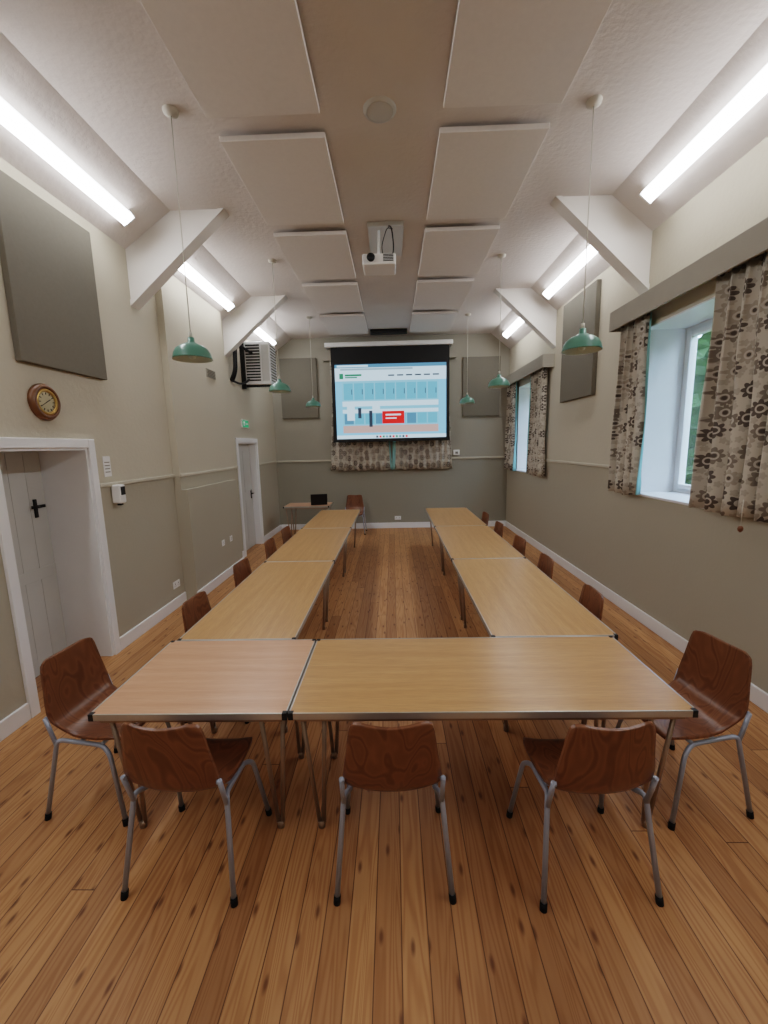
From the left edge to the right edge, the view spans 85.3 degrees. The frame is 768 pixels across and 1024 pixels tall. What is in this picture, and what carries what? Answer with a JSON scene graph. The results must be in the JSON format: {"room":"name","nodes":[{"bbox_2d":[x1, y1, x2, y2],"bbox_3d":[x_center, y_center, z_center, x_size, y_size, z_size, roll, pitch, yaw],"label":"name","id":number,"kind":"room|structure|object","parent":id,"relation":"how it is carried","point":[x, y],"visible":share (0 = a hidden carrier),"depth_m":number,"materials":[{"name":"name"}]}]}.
{"room":"community hall","nodes":[
{"label":"community hall","id":0,"kind":"room"},
{"bbox_2d":[0,157,279,720],"bbox_3d":[-2.784,-0.616,3.728,0.660,3.990,11.840,-1,9,1],"label":"wall","id":1,"kind":"structure","parent":0,"point":[154,414],"depth_m":4.63,"materials":[{"name":"paint"}]},
{"bbox_2d":[0,451,66,677],"bbox_3d":[-3.014,0.481,3.400,0.096,1.925,0.820,-1,9,1],"label":"door","id":2,"kind":"structure","parent":1,"relation":"in","point":[21,470],"depth_m":3.59,"materials":[{"name":"grey paint"}]},
{"bbox_2d":[27,383,60,420],"bbox_3d":[-2.607,-0.847,3.211,0.044,0.280,0.280,-1,9,1],"label":"wall clock","id":3,"kind":"object","parent":1,"relation":"attached to","point":[41,403],"visible":1,"depth_m":3.18,"materials":[{"name":"brown wood"}]},
{"bbox_2d":[0,170,106,379],"bbox_3d":[-2.619,-1.778,3.333,0.049,1.260,0.910,-1,9,1],"label":"wall panel","id":4,"kind":"object","parent":1,"relation":"attached to","point":[46,258],"visible":1,"depth_m":3.22,"materials":[{"name":"grey fabric"}]},
{"bbox_2d":[0,437,120,717],"bbox_3d":[-2.800,0.433,3.388,0.445,2.025,1.010,-1,9,1],"label":"trim","id":5,"kind":"structure","parent":1,"relation":"attached to","point":[73,499],"depth_m":3.74,"materials":[{"name":"white paint"}]},
{"bbox_2d":[102,456,111,476],"bbox_3d":[-2.602,-0.427,3.916,0.006,0.190,0.100,-1,9,1],"label":"notice","id":6,"kind":"object","parent":1,"relation":"attached to","point":[106,459],"visible":1,"depth_m":3.92,"materials":[{"name":"white paper"}]},
{"bbox_2d":[111,484,125,504],"bbox_3d":[-2.550,-0.165,4.012,0.095,0.200,0.090,-1,9,1],"label":"dispenser","id":7,"kind":"object","parent":1,"relation":"attached to","point":[118,490],"visible":1,"depth_m":3.97,"materials":[{"name":"white plastic"}]},
{"bbox_2d":[0,525,280,741],"bbox_3d":[-2.481,1.287,4.012,0.182,0.130,11.818,-1,9,1],"label":"baseboard","id":8,"kind":"structure","parent":1,"relation":"attached to","point":[19,717],"depth_m":4.42,"materials":[{"name":"white paint"}]},
{"bbox_2d":[173,579,179,588],"bbox_3d":[-2.546,0.886,5.115,0.012,0.086,0.146,-1,9,1],"label":"wall socket","id":9,"kind":"object","parent":1,"relation":"attached to","point":[176,583],"visible":1,"depth_m":5.10,"materials":[{"name":"white plastic"}]},
{"bbox_2d":[125,208,228,309],"bbox_3d":[-2.110,-2.596,4.311,1.049,0.889,0.150,-1,9,1],"label":"brace","id":10,"kind":"object","parent":1,"relation":"attached to","point":[153,258],"depth_m":4.25,"materials":[{"name":"white paint"}]},
{"bbox_2d":[100,461,276,487],"bbox_3d":[-2.555,-0.233,3.772,0.102,0.040,11.818,-1,9,1],"label":"trim","id":11,"kind":"structure","parent":1,"relation":"attached to","point":[103,485],"depth_m":4.86,"materials":[{"name":"paint"}]},
{"bbox_2d":[206,368,215,379],"bbox_3d":[-2.496,-1.992,6.015,0.015,0.120,0.300,-1,9,1],"label":"air vent","id":12,"kind":"object","parent":1,"relation":"in","point":[211,374],"visible":1,"depth_m":5.99,"materials":[{"name":"paint"}]},
{"bbox_2d":[241,419,248,427],"bbox_3d":[-2.524,-1.597,7.557,0.032,0.140,0.320,-1,9,1],"label":"exit sign","id":13,"kind":"object","parent":1,"relation":"attached to","point":[244,423],"visible":1,"depth_m":7.50,"materials":[{"name":"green plastic"}]},
{"bbox_2d":[239,444,255,550],"bbox_3d":[-2.615,-0.271,7.845,0.109,2.005,0.930,-1,9,1],"label":"door","id":14,"kind":"structure","parent":1,"relation":"in","point":[244,454],"depth_m":8.00,"materials":[{"name":"grey paint"}]},
{"bbox_2d":[235,438,263,556],"bbox_3d":[-2.598,-0.316,7.838,0.225,2.105,1.120,-1,9,1],"label":"trim","id":15,"kind":"structure","parent":1,"relation":"attached to","point":[253,443],"depth_m":8.23,"materials":[{"name":"white paint"}]},
{"bbox_2d":[230,341,276,388],"bbox_3d":[-2.300,-2.642,7.344,0.529,0.880,1.063,-1,9,1],"label":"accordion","id":16,"kind":"object","parent":1,"relation":"attached to","point":[257,358],"visible":0.82,"depth_m":7.46,"materials":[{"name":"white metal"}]},
{"bbox_2d":[222,295,287,357],"bbox_3d":[-2.060,-2.977,6.711,1.049,0.889,0.150,-1,9,1],"label":"brace","id":17,"kind":"object","parent":1,"relation":"attached to","point":[251,314],"depth_m":6.64,"materials":[{"name":"white paint"}]},
{"bbox_2d":[0,526,767,1023],"bbox_3d":[0.080,1.361,3.982,6.500,0.120,12.240,-1,9,1],"label":"floor","id":18,"kind":"structure","parent":0,"point":[395,949],"depth_m":1.85,"materials":[{"name":"brown wood"}]},
{"bbox_2d":[40,637,170,826],"bbox_3d":[-1.544,1.171,2.355,0.484,0.840,0.521,0,9,6],"label":"chair","id":19,"kind":"object","parent":18,"relation":"on","point":[75,680],"visible":0.6,"depth_m":2.27,"materials":[{"name":"brown wood"}]},
{"bbox_2d":[120,722,271,907],"bbox_3d":[-0.872,1.223,1.933,0.521,0.840,0.484,-1,9,4],"label":"chair","id":20,"kind":"object","parent":18,"relation":"on","point":[179,759],"visible":1,"depth_m":1.71,"materials":[{"name":"brown wood"}]},
{"bbox_2d":[87,639,315,828],"bbox_3d":[-0.884,1.219,2.318,0.918,0.722,0.741,-1,9,1],"label":"folding table","id":21,"kind":"object","parent":18,"relation":"on","point":[189,681],"visible":0.93,"depth_m":2.12,"materials":[{"name":"brown wood"}]},
{"bbox_2d":[182,591,248,723],"bbox_3d":[-1.188,1.041,3.127,0.484,0.840,0.521,-1,9,3],"label":"chair","id":22,"kind":"object","parent":18,"relation":"on","point":[197,606],"visible":0.19,"depth_m":3.10,"materials":[{"name":"brown wood"}]},
{"bbox_2d":[233,558,251,587],"bbox_3d":[-1.168,0.892,4.065,0.484,0.840,0.521,-1,9,4],"label":"chair","id":23,"kind":"object","parent":18,"relation":"on","point":[242,570],"visible":0.19,"depth_m":4.06,"materials":[{"name":"brown wood"}]},
{"bbox_2d":[177,561,334,733],"bbox_3d":[-0.909,1.020,3.582,0.753,0.722,1.806,-1,9,1],"label":"folding table","id":24,"kind":"object","parent":18,"relation":"on","point":[276,600],"visible":0.75,"depth_m":3.20,"materials":[{"name":"brown wood"}]},
{"bbox_2d":[264,538,276,558],"bbox_3d":[-1.149,0.744,5.003,0.484,0.840,0.521,-1,9,2],"label":"chair","id":25,"kind":"object","parent":18,"relation":"on","point":[270,546],"visible":0.15,"depth_m":5.01,"materials":[{"name":"brown wood"}]},
{"bbox_2d":[281,526,291,543],"bbox_3d":[-1.133,0.626,5.744,0.484,0.840,0.521,-1,9,4],"label":"chair","id":26,"kind":"object","parent":18,"relation":"on","point":[286,532],"visible":0.16,"depth_m":5.75,"materials":[{"name":"brown wood"}]},
{"bbox_2d":[264,528,350,621],"bbox_3d":[-0.872,0.737,5.369,0.753,0.722,1.806,-1,9,1],"label":"folding table","id":27,"kind":"object","parent":18,"relation":"on","point":[308,544],"visible":0.76,"depth_m":5.07,"materials":[{"name":"brown wood"}]},
{"bbox_2d":[283,502,332,534],"bbox_3d":[-1.586,0.195,8.895,0.953,0.722,0.603,-1,9,1],"label":"folding table","id":28,"kind":"object","parent":18,"relation":"on","point":[291,506],"visible":0.77,"depth_m":8.67,"materials":[{"name":"brown wood"}]},
{"bbox_2d":[311,494,326,504],"bbox_3d":[-1.369,-0.275,8.757,0.340,0.236,0.318,-3,9,-10],"label":"laptop","id":29,"kind":"object","parent":28,"relation":"on","point":[316,499],"visible":1,"depth_m":8.64,"materials":[{"name":"black plastic"}]},
{"bbox_2d":[302,509,360,572],"bbox_3d":[-0.835,0.453,7.156,0.753,0.722,1.806,-1,9,1],"label":"folding table","id":30,"kind":"object","parent":18,"relation":"on","point":[324,518],"visible":0.64,"depth_m":6.92,"materials":[{"name":"brown wood"}]},
{"bbox_2d":[345,495,366,534],"bbox_3d":[-0.659,0.059,9.265,0.521,0.840,0.484,-1,9,1],"label":"chair","id":31,"kind":"object","parent":18,"relation":"on","point":[353,501],"visible":0.6,"depth_m":9.42,"materials":[{"name":"brown wood"}]},
{"bbox_2d":[333,721,455,906],"bbox_3d":[0.038,1.206,1.911,0.521,0.840,0.484,-1,9,0],"label":"chair","id":32,"kind":"object","parent":18,"relation":"on","point":[377,758],"visible":1,"depth_m":1.67,"materials":[{"name":"brown wood"}]},
{"bbox_2d":[425,507,485,570],"bbox_3d":[1.162,0.416,7.109,0.778,0.722,1.806,-1,9,1],"label":"folding table","id":33,"kind":"object","parent":18,"relation":"on","point":[462,516],"visible":0.73,"depth_m":6.88,"materials":[{"name":"brown wood"}]},
{"bbox_2d":[434,525,525,619],"bbox_3d":[1.125,0.700,5.321,0.778,0.722,1.806,-1,9,1],"label":"folding table","id":34,"kind":"object","parent":18,"relation":"on","point":[477,541],"visible":0.72,"depth_m":5.02,"materials":[{"name":"brown wood"}]},
{"bbox_2d":[481,512,488,524],"bbox_3d":[1.407,0.431,6.622,0.484,0.840,0.521,-1,9,-1],"label":"chair","id":35,"kind":"object","parent":18,"relation":"on","point":[485,516],"visible":0.11,"depth_m":6.62,"materials":[{"name":"brown wood"}]},
{"bbox_2d":[288,636,698,828],"bbox_3d":[0.493,1.194,2.285,1.829,0.722,0.741,-1,9,1],"label":"folding table","id":36,"kind":"object","parent":18,"relation":"on","point":[595,678],"visible":0.93,"depth_m":2.09,"materials":[{"name":"brown wood"}]},
{"bbox_2d":[494,521,503,536],"bbox_3d":[1.389,0.564,5.782,0.484,0.840,0.521,-1,9,-1],"label":"chair","id":37,"kind":"object","parent":18,"relation":"on","point":[498,528],"visible":0.15,"depth_m":5.78,"materials":[{"name":"brown wood"}]},
{"bbox_2d":[512,535,525,556],"bbox_3d":[1.370,0.713,4.845,0.484,0.840,0.521,-2,9,-2],"label":"chair","id":38,"kind":"object","parent":18,"relation":"on","point":[519,543],"visible":0.14,"depth_m":4.84,"materials":[{"name":"brown wood"}]},
{"bbox_2d":[452,558,617,731],"bbox_3d":[1.088,0.983,3.534,0.778,0.722,1.806,-1,9,1],"label":"folding table","id":39,"kind":"object","parent":18,"relation":"on","point":[512,597],"visible":0.88,"depth_m":3.15,"materials":[{"name":"brown wood"}]},
{"bbox_2d":[537,553,553,578],"bbox_3d":[1.353,0.841,4.034,0.484,0.840,0.521,-1,9,2],"label":"chair","id":40,"kind":"object","parent":18,"relation":"on","point":[545,563],"visible":0.12,"depth_m":4.02,"materials":[{"name":"brown wood"}]},
{"bbox_2d":[506,721,663,913],"bbox_3d":[0.887,1.193,1.876,0.521,0.840,0.484,-2,9,-2],"label":"chair","id":41,"kind":"object","parent":18,"relation":"on","point":[590,759],"visible":1,"depth_m":1.65,"materials":[{"name":"brown wood"}]},
{"bbox_2d":[579,584,603,619],"bbox_3d":[1.334,0.986,3.126,0.484,0.840,0.521,-1,9,5],"label":"chair","id":42,"kind":"object","parent":18,"relation":"on","point":[591,599],"visible":0.14,"depth_m":3.09,"materials":[{"name":"brown wood"}]},
{"bbox_2d":[616,630,753,830],"bbox_3d":[1.611,1.115,2.271,0.484,0.840,0.521,-2,9,-8],"label":"chair","id":43,"kind":"object","parent":18,"relation":"on","point":[713,675],"visible":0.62,"depth_m":2.18,"materials":[{"name":"brown wood"}]},
{"bbox_2d":[0,0,767,350],"bbox_3d":[-0.013,-2.825,3.319,5.800,0.460,11.840,-1,9,1],"label":"ceiling","id":44,"kind":"structure","parent":0,"point":[95,78],"depth_m":3.11,"materials":[{"name":"paint"}]},
{"bbox_2d":[0,97,135,227],"bbox_3d":[-2.420,-2.619,3.099,0.157,0.144,1.640,-1,9,1],"label":"light","id":45,"kind":"object","parent":44,"relation":"attached to","point":[10,118],"visible":1,"depth_m":3.07,"materials":[{"name":"white plastic"}]},
{"bbox_2d":[162,104,212,362],"bbox_3d":[-1.494,-2.011,3.084,0.292,1.690,0.292,-1,9,1],"label":"pendant lamp","id":46,"kind":"object","parent":44,"relation":"hanging from","point":[190,351],"visible":1,"depth_m":3.10,"materials":[{"name":"metal"}]},
{"bbox_2d":[179,262,234,311],"bbox_3d":[-2.369,-3.006,5.543,0.157,0.144,1.690,-1,9,1],"label":"light","id":47,"kind":"object","parent":44,"relation":"attached to","point":[192,274],"visible":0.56,"depth_m":5.49,"materials":[{"name":"white plastic"}]},
{"bbox_2d":[140,0,319,117],"bbox_3d":[-0.864,-2.721,2.316,0.802,0.075,1.224,-1,9,1],"label":"ceiling panel","id":48,"kind":"object","parent":44,"relation":"attached to","point":[237,58],"visible":1,"depth_m":2.46,"materials":[{"name":"fabric"}]},
{"bbox_2d":[254,327,276,344],"bbox_3d":[-2.319,-3.387,7.942,0.157,0.144,1.450,-1,9,1],"label":"light","id":49,"kind":"object","parent":44,"relation":"attached to","point":[259,331],"visible":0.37,"depth_m":7.99,"materials":[{"name":"white plastic"}]},
{"bbox_2d":[268,259,290,392],"bbox_3d":[-1.415,-2.421,5.469,0.292,1.630,0.292,-1,9,1],"label":"pendant lamp","id":50,"kind":"object","parent":44,"relation":"hanging from","point":[278,387],"visible":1,"depth_m":5.49,"materials":[{"name":"metal"}]},
{"bbox_2d":[219,132,343,225],"bbox_3d":[-0.834,-2.949,3.749,0.802,0.075,1.224,-1,9,1],"label":"ceiling panel","id":51,"kind":"object","parent":44,"relation":"attached to","point":[289,178],"visible":1,"depth_m":3.57,"materials":[{"name":"fabric"}]},
{"bbox_2d":[306,316,320,406],"bbox_3d":[-1.366,-2.805,7.827,0.292,1.610,0.292,-1,9,1],"label":"pendant lamp","id":52,"kind":"object","parent":44,"relation":"hanging from","point":[313,403],"visible":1,"depth_m":7.84,"materials":[{"name":"metal"}]},
{"bbox_2d":[274,230,355,279],"bbox_3d":[-0.804,-3.176,5.183,0.802,0.075,1.224,-1,9,1],"label":"ceiling panel","id":53,"kind":"object","parent":44,"relation":"attached to","point":[315,255],"visible":1,"depth_m":5.03,"materials":[{"name":"fabric"}]},
{"bbox_2d":[302,282,362,312],"bbox_3d":[-0.774,-3.404,6.617,0.802,0.075,1.224,-1,9,1],"label":"ceiling panel","id":54,"kind":"object","parent":44,"relation":"attached to","point":[338,296],"visible":1,"depth_m":6.47,"materials":[{"name":"fabric"}]},
{"bbox_2d":[319,313,367,334],"bbox_3d":[-0.744,-3.631,8.051,0.802,0.075,1.224,-1,9,1],"label":"ceiling panel","id":55,"kind":"object","parent":44,"relation":"attached to","point":[335,324],"visible":1,"depth_m":7.91,"materials":[{"name":"fabric"}]},
{"bbox_2d":[363,96,395,122],"bbox_3d":[-0.032,-2.876,2.988,0.240,0.016,0.240,-1,9,1],"label":"ceiling speaker","id":56,"kind":"object","parent":44,"relation":"attached to","point":[377,109],"depth_m":2.97},
{"bbox_2d":[367,221,403,255],"bbox_3d":[0.024,-2.914,4.708,0.390,0.479,1.028,-1,9,1],"label":"mount","id":57,"kind":"object","parent":44,"relation":"attached to","point":[376,230],"visible":0.89,"depth_m":4.67,"materials":[{"name":"grey paint"}]},
{"bbox_2d":[362,225,395,275],"bbox_3d":[-0.048,-2.754,4.297,0.330,0.575,0.557,-1,9,1],"label":"ceiling projector","id":58,"kind":"object","parent":57,"relation":"attached to","point":[382,263],"depth_m":4.11,"materials":[{"name":"white plastic"}]},
{"bbox_2d":[370,328,406,334],"bbox_3d":[0.097,-3.733,8.632,0.760,0.088,0.120,-1,9,1],"label":"bar","id":59,"kind":"object","parent":44,"relation":"attached to","point":[402,330],"visible":1,"depth_m":8.57,"materials":[{"name":"black plastic"}]},
{"bbox_2d":[410,310,457,332],"bbox_3d":[0.927,-3.662,8.011,0.817,0.075,1.224,-1,9,1],"label":"ceiling panel","id":60,"kind":"object","parent":44,"relation":"attached to","point":[432,321],"visible":1,"depth_m":7.87,"materials":[{"name":"fabric"}]},
{"bbox_2d":[413,278,473,309],"bbox_3d":[0.897,-3.434,6.577,0.817,0.075,1.224,-1,9,1],"label":"ceiling panel","id":61,"kind":"object","parent":44,"relation":"attached to","point":[432,294],"visible":1,"depth_m":6.43,"materials":[{"name":"fabric"}]},
{"bbox_2d":[418,225,499,275],"bbox_3d":[0.868,-3.207,5.143,0.817,0.075,1.224,-1,9,1],"label":"ceiling panel","id":62,"kind":"object","parent":44,"relation":"attached to","point":[460,250],"visible":1,"depth_m":4.99,"materials":[{"name":"fabric"}]},
{"bbox_2d":[459,313,474,403],"bbox_3d":[1.575,-2.874,7.856,0.292,1.610,0.292,-1,9,1],"label":"pendant lamp","id":63,"kind":"object","parent":44,"relation":"hanging from","point":[466,400],"visible":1,"depth_m":7.87,"materials":[{"name":"metal"}]},
{"bbox_2d":[427,123,549,219],"bbox_3d":[0.838,-2.979,3.710,0.817,0.075,1.224,-1,9,1],"label":"ceiling panel","id":64,"kind":"object","parent":44,"relation":"attached to","point":[479,171],"visible":1,"depth_m":3.53,"materials":[{"name":"fabric"}]},
{"bbox_2d":[488,253,509,387],"bbox_3d":[1.525,-2.485,5.468,0.292,1.630,0.292,-1,9,1],"label":"pendant lamp","id":65,"kind":"object","parent":44,"relation":"hanging from","point":[498,382],"visible":1,"depth_m":5.49,"materials":[{"name":"metal"}]},
{"bbox_2d":[502,317,523,338],"bbox_3d":[2.478,-3.510,7.822,0.156,0.149,1.450,-1,9,1],"label":"light","id":66,"kind":"object","parent":44,"relation":"attached to","point":[519,321],"visible":0.52,"depth_m":7.92,"materials":[{"name":"white plastic"}]},
{"bbox_2d":[443,0,612,107],"bbox_3d":[0.808,-2.752,2.276,0.817,0.075,1.224,-1,9,1],"label":"ceiling panel","id":67,"kind":"object","parent":44,"relation":"attached to","point":[504,52],"visible":1,"depth_m":2.47,"materials":[{"name":"fabric"}]},
{"bbox_2d":[542,245,597,299],"bbox_3d":[2.428,-3.130,5.423,0.156,0.149,1.690,-1,9,1],"label":"light","id":68,"kind":"object","parent":44,"relation":"attached to","point":[578,263],"visible":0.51,"depth_m":5.36,"materials":[{"name":"white plastic"}]},
{"bbox_2d":[561,94,602,354],"bbox_3d":[1.506,-2.077,3.082,0.292,1.690,0.292,-1,9,1],"label":"pendant lamp","id":69,"kind":"object","parent":44,"relation":"hanging from","point":[583,342],"visible":1,"depth_m":3.10,"materials":[{"name":"metal"}]},
{"bbox_2d":[639,63,767,204],"bbox_3d":[2.377,-2.742,2.979,0.156,0.149,1.640,-1,9,1],"label":"light","id":70,"kind":"object","parent":44,"relation":"attached to","point":[757,87],"visible":1,"depth_m":2.99,"materials":[{"name":"white plastic"}]},
{"bbox_2d":[272,333,509,524],"bbox_3d":[0.154,-1.818,9.572,6.500,4.410,0.200,-1,9,1],"label":"wall","id":71,"kind":"structure","parent":0,"point":[479,485],"depth_m":9.59,"materials":[{"name":"paint"}]},
{"bbox_2d":[279,358,318,418],"bbox_3d":[-1.899,-2.764,9.338,0.820,1.300,0.049,-1,9,1],"label":"wall panel","id":72,"kind":"object","parent":71,"relation":"attached to","point":[296,373],"visible":0.95,"depth_m":9.31,"materials":[{"name":"grey fabric"}]},
{"bbox_2d":[324,339,452,442],"bbox_3d":[0.120,-2.620,9.172,2.740,2.100,0.339,-1,9,1],"label":"projection screen","id":73,"kind":"object","parent":71,"relation":"attached to","point":[382,390],"visible":1,"depth_m":9.05,"materials":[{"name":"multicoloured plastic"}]},
{"bbox_2d":[322,349,455,361],"bbox_3d":[0.115,-3.431,9.145,2.920,0.170,0.139,-1,9,1],"label":"pelmet","id":74,"kind":"object","parent":71,"relation":"attached to","point":[326,356],"visible":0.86,"depth_m":9.10,"materials":[{"name":"paint"}]},
{"bbox_2d":[330,361,391,470],"bbox_3d":[-0.537,-2.159,9.358,1.398,2.461,0.082,-1,9,1],"label":"curtain","id":75,"kind":"object","parent":74,"relation":"hanging from","point":[345,456],"visible":0.31,"depth_m":9.49,"materials":[{"name":"fabric"}]},
{"bbox_2d":[392,358,451,469],"bbox_3d":[0.842,-2.184,9.326,1.377,2.461,0.085,-1,9,1],"label":"curtain","id":76,"kind":"object","parent":74,"relation":"hanging from","point":[428,454],"visible":0.29,"depth_m":9.46,"materials":[{"name":"fabric"}]},
{"bbox_2d":[277,456,504,462],"bbox_3d":[0.165,-1.208,9.556,5.256,0.040,0.022,-1,9,1],"label":"trim","id":77,"kind":"structure","parent":71,"relation":"attached to","point":[482,456],"depth_m":9.55,"materials":[{"name":"paint"}]},
{"bbox_2d":[281,521,504,529],"bbox_3d":[0.210,0.312,9.797,5.278,0.130,0.022,-1,9,1],"label":"baseboard","id":78,"kind":"structure","parent":71,"relation":"attached to","point":[490,523],"depth_m":9.79,"materials":[{"name":"white paint"}]},
{"bbox_2d":[453,450,459,454],"bbox_3d":[1.652,-1.357,9.491,0.140,0.120,0.042,-1,9,1],"label":"thermostat","id":79,"kind":"object","parent":71,"relation":"attached to","point":[455,452],"visible":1,"depth_m":9.47,"materials":[{"name":"white plastic"}]},
{"bbox_2d":[462,356,500,415],"bbox_3d":[2.160,-2.784,9.250,0.820,1.270,0.049,-1,9,1],"label":"wall panel","id":80,"kind":"object","parent":71,"relation":"attached to","point":[481,370],"visible":0.94,"depth_m":9.23,"materials":[{"name":"grey fabric"}]},
{"bbox_2d":[506,136,767,692],"bbox_3d":[2.944,-0.701,3.595,0.520,3.950,11.840,-1,9,1],"label":"wall","id":81,"kind":"structure","parent":0,"point":[689,570],"depth_m":4.12,"materials":[{"name":"paint"}]},
{"bbox_2d":[516,382,529,472],"bbox_3d":[3.017,-1.614,8.011,0.530,1.710,1.350,-1,9,1],"label":"window","id":82,"kind":"structure","parent":81,"relation":"in","point":[524,391],"depth_m":8.65,"materials":[{"name":"white paint"}]},
{"bbox_2d":[493,288,556,348],"bbox_3d":[2.227,-3.055,6.609,0.969,0.889,0.150,-1,9,1],"label":"brace","id":83,"kind":"object","parent":81,"relation":"attached to","point":[535,311],"depth_m":6.53,"materials":[{"name":"white paint"}]},
{"bbox_2d":[505,354,554,387],"bbox_3d":[2.655,-2.614,7.885,0.189,0.200,2.500,-1,9,1],"label":"pelmet","id":84,"kind":"object","parent":81,"relation":"attached to","point":[545,360],"visible":0.77,"depth_m":7.14,"materials":[{"name":"paint"}]},
{"bbox_2d":[504,382,516,470],"bbox_3d":[2.706,-1.797,8.891,0.120,1.810,0.635,-1,9,1],"label":"curtain","id":85,"kind":"object","parent":84,"relation":"hanging from","point":[511,413],"visible":0.98,"depth_m":8.76,"materials":[{"name":"fabric"}]},
{"bbox_2d":[526,367,546,476],"bbox_3d":[2.675,-1.546,7.306,0.116,1.811,0.834,-1,9,1],"label":"curtain","id":86,"kind":"object","parent":84,"relation":"hanging from","point":[535,462],"visible":0.99,"depth_m":7.18,"materials":[{"name":"fabric"}]},
{"bbox_2d":[516,457,608,467],"bbox_3d":[2.681,-0.329,3.648,0.022,0.040,11.818,-1,9,1],"label":"trim","id":87,"kind":"structure","parent":81,"relation":"attached to","point":[546,460],"depth_m":5.79,"materials":[{"name":"paint"}]},
{"bbox_2d":[560,279,601,402],"bbox_3d":[2.676,-2.264,5.732,0.059,1.380,1.020,-1,9,1],"label":"wall panel","id":88,"kind":"object","parent":81,"relation":"attached to","point":[578,372],"visible":0.95,"depth_m":5.61,"materials":[{"name":"grey fabric"}]},
{"bbox_2d":[550,195,652,294],"bbox_3d":[2.177,-2.675,4.209,0.969,0.889,0.150,-1,9,1],"label":"brace","id":89,"kind":"object","parent":81,"relation":"attached to","point":[621,238],"depth_m":4.13,"materials":[{"name":"white paint"}]},
{"bbox_2d":[505,521,767,712],"bbox_3d":[2.715,1.191,3.888,0.022,0.130,11.818,-1,9,1],"label":"baseboard","id":90,"kind":"structure","parent":81,"relation":"attached to","point":[759,697],"depth_m":4.59,"materials":[{"name":"white paint"}]},
{"bbox_2d":[633,296,714,508],"bbox_3d":[2.929,-0.943,3.779,0.530,1.710,1.280,-1,9,1],"label":"window","id":91,"kind":"structure","parent":81,"relation":"in","point":[674,339],"depth_m":4.34,"materials":[{"name":"white paint"}]},
{"bbox_2d":[609,217,767,331],"bbox_3d":[2.562,-1.908,3.431,0.189,0.200,2.380,-1,9,1],"label":"pelmet","id":92,"kind":"object","parent":81,"relation":"attached to","point":[752,242],"visible":0.97,"depth_m":3.25,"materials":[{"name":"paint"}]},
{"bbox_2d":[607,312,651,494],"bbox_3d":[2.614,-1.090,4.431,0.134,1.810,0.526,-1,9,1],"label":"curtain","id":93,"kind":"object","parent":92,"relation":"hanging from","point":[630,406],"visible":0.99,"depth_m":4.38,"materials":[{"name":"fabric"}]},
{"bbox_2d":[688,250,767,522],"bbox_3d":[2.580,-0.849,2.912,0.133,1.811,0.959,-1,9,1],"label":"curtain","id":94,"kind":"object","parent":92,"relation":"hanging from","point":[730,463],"visible":0.96,"depth_m":3.04,"materials":[{"name":"fabric"}]},
{"bbox_2d":[737,500,743,531],"bbox_3d":[2.532,0.029,2.949,0.036,0.234,0.035,-1,9,1],"label":"pull cord","id":95,"kind":"object","parent":94,"relation":"hanging from","point":[740,528],"visible":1,"depth_m":2.95,"materials":[{"name":"brown wood"}]},
{"label":"outside","id":96,"kind":"structure","parent":0,"visible":0},
{"bbox_3d":[16.748,1.044,4.879,26.790,0.100,50.000,-1,9,1],"label":"lawn","id":97,"kind":"structure","parent":96,"visible":0},
{"bbox_2d":[685,331,710,484],"bbox_3d":[9.143,-2.141,7.571,1.516,5.574,36.002,-1,9,1],"label":"hedge","id":98,"kind":"object","parent":97,"relation":"on","point":[703,344],"visible":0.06,"depth_m":12.10,"materials":[{"name":"green plant"}]}
]}

